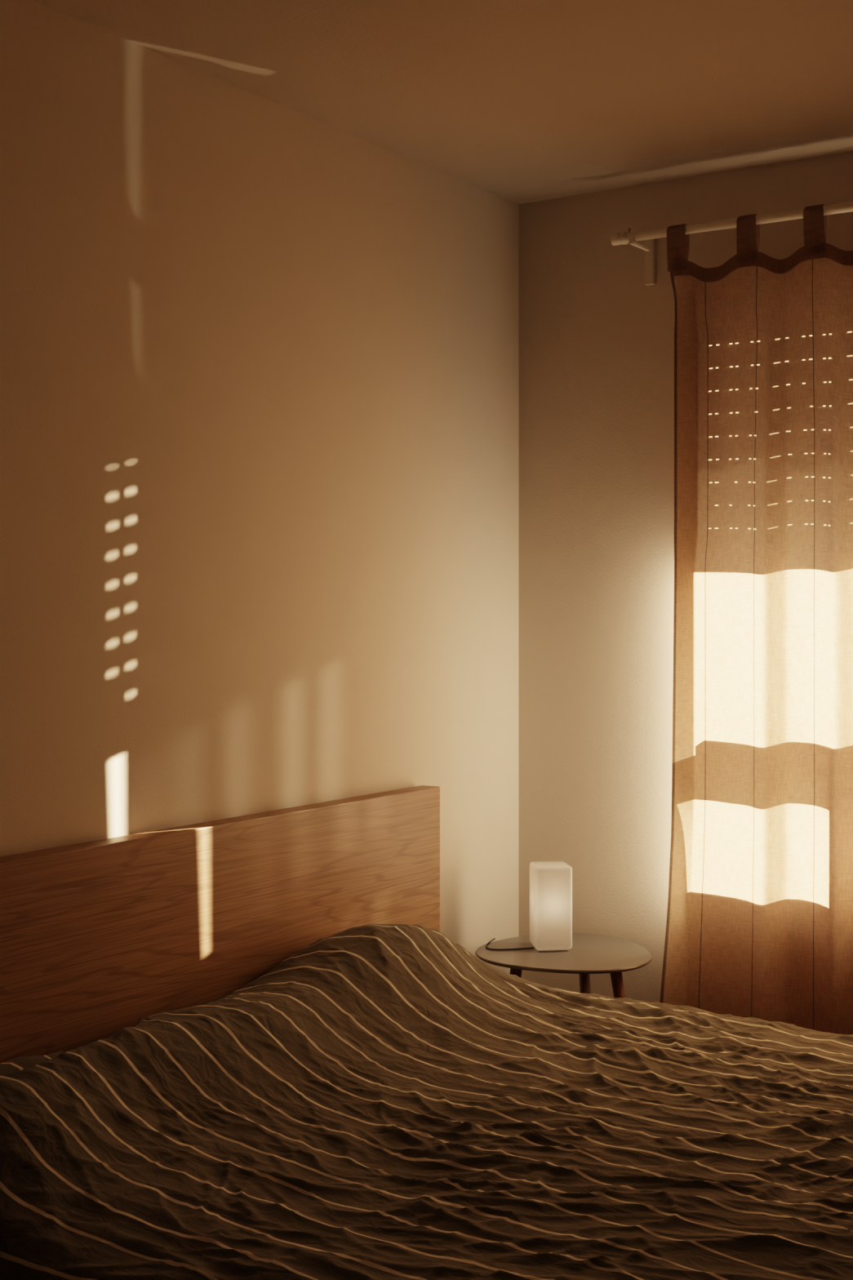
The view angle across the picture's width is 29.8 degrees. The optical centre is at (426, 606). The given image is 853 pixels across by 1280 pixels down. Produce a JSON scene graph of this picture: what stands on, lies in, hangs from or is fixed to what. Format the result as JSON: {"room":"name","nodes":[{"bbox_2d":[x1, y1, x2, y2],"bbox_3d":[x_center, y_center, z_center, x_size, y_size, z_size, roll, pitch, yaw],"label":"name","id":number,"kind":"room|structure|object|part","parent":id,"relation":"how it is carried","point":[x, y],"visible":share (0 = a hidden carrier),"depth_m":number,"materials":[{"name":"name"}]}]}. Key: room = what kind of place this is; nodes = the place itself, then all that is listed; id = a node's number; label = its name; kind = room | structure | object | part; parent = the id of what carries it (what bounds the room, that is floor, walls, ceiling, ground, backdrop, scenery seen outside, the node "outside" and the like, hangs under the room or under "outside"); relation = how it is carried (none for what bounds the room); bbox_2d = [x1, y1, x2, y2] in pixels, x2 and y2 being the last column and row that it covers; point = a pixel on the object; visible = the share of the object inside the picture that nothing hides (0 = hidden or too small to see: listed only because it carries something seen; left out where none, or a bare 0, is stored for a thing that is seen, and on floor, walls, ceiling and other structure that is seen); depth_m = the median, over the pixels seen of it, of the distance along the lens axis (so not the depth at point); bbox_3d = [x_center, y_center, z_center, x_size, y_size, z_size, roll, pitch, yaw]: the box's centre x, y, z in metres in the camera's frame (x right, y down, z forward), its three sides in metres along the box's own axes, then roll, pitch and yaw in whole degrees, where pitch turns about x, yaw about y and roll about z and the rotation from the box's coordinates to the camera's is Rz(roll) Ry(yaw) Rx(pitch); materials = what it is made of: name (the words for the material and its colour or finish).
{"room":"bedroom","nodes":[
{"label":"bedroom","id":0,"kind":"room"},
{"bbox_2d":[0,0,519,973],"bbox_3d":[-0.963,0.180,2.512,0.100,2.500,4.750,0,0,33],"label":"wall","id":1,"kind":"structure","parent":0,"point":[259,355],"depth_m":3.29,"materials":[{"name":"paint"}]},
{"bbox_2d":[31,0,852,204],"bbox_3d":[0.513,-1.120,1.572,3.600,0.100,4.800,0,0,33],"label":"ceiling","id":2,"kind":"structure","parent":0,"point":[517,101],"depth_m":3.22,"materials":[{"name":"paint"}]},
{"bbox_2d":[519,151,852,1002],"bbox_3d":[1.735,0.180,3.432,3.400,2.500,0.250,0,0,33],"label":"wall","id":3,"kind":"structure","parent":0,"point":[597,341],"depth_m":4.12,"materials":[{"name":"paint"}]},
{"bbox_2d":[610,200,852,285],"bbox_3d":[1.165,-0.875,3.587,1.622,0.125,0.116,0,0,33],"label":"curtain rod","id":4,"kind":"object","parent":3,"relation":"attached to","point":[649,236],"visible":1,"depth_m":3.87,"materials":[{"name":"beige paint"}]},
{"bbox_3d":[0.532,-0.904,3.994,0.010,0.018,0.102,0,0,33],"label":"arm","id":5,"kind":"part","parent":4,"relation":"part of","materials":[{"name":"beige paint"}]},
{"bbox_3d":[1.160,-0.915,3.540,1.580,0.023,0.023,0,0,33],"label":"rod","id":6,"kind":"part","parent":4,"relation":"part of","materials":[{"name":"beige paint"}]},
{"bbox_2d":[660,204,852,1035],"bbox_3d":[1.053,0.235,3.593,1.163,2.329,0.095,0,0,32],"label":"curtain","id":7,"kind":"object","parent":4,"relation":"hanging from","point":[759,925],"visible":0.8,"depth_m":3.76,"materials":[{"name":"fabric"}]},
{"bbox_3d":[0.513,1.480,1.572,3.600,0.100,4.800,0,0,33],"label":"floor","id":8,"kind":"structure","parent":0,"visible":0},
{"bbox_2d":[0,785,439,1063],"bbox_3d":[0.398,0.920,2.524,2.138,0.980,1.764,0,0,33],"label":"headboard","id":9,"kind":"object","parent":8,"relation":"on","point":[98,937],"visible":0.25,"depth_m":3.08,"materials":[{"name":"brown wood"}]},
{"bbox_3d":[0.402,1.024,2.519,2.025,0.229,1.640,0,0,33],"label":"mattress","id":10,"kind":"object","parent":9,"relation":"on","visible":0},
{"bbox_2d":[0,1049,62,1075],"bbox_3d":[-0.739,0.825,2.526,0.108,0.162,0.444,0,0,33],"label":"pillow","id":11,"kind":"object","parent":10,"relation":"on","point":[18,1064],"visible":0.06,"depth_m":2.62,"materials":[{"name":"fabric"}]},
{"bbox_2d":[0,924,852,1279],"bbox_3d":[0.407,0.855,2.515,2.021,0.389,1.730,0,0,33],"label":"duvet","id":12,"kind":"object","parent":10,"relation":"on","point":[382,1101],"visible":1,"depth_m":2.51,"materials":[{"name":"fabric"}]},
{"bbox_2d":[475,933,652,998],"bbox_3d":[0.349,1.135,3.903,0.427,0.591,0.426,0,0,33],"label":"side table","id":13,"kind":"object","parent":8,"relation":"on","point":[589,953],"visible":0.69,"depth_m":3.84,"materials":[{"name":"grey paint"}]},
{"bbox_3d":[0.184,1.140,3.837,0.104,0.582,0.028,0,0,-23],"label":"leg","id":14,"kind":"part","parent":13,"relation":"part of","materials":[{"name":"brown wood"}]},
{"bbox_2d":[485,861,572,951],"bbox_3d":[0.255,0.736,3.944,0.220,0.208,0.123,0,0,18],"label":"table lamp","id":15,"kind":"object","parent":13,"relation":"on","point":[550,882],"visible":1,"depth_m":3.89,"materials":[{"name":"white glass"}]},
{"bbox_3d":[0.198,0.838,3.952,0.138,0.003,0.111,0,0,33],"label":"cord","id":16,"kind":"part","parent":15,"relation":"part of","materials":[{"name":"plastic"}]},
{"bbox_3d":[0.305,0.734,3.931,0.092,0.204,0.092,0,0,-7],"label":"lamp shade","id":17,"kind":"part","parent":15,"relation":"part of","materials":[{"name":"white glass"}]},
{"bbox_3d":[0.407,1.140,4.054,0.028,0.582,0.104,0,0,22],"label":"leg","id":18,"kind":"part","parent":13,"relation":"part of","materials":[{"name":"brown wood"}]},
{"bbox_3d":[0.482,1.140,3.810,0.104,0.582,0.029,0,0,33],"label":"leg","id":19,"kind":"part","parent":13,"relation":"part of","materials":[{"name":"brown wood"}]}
]}

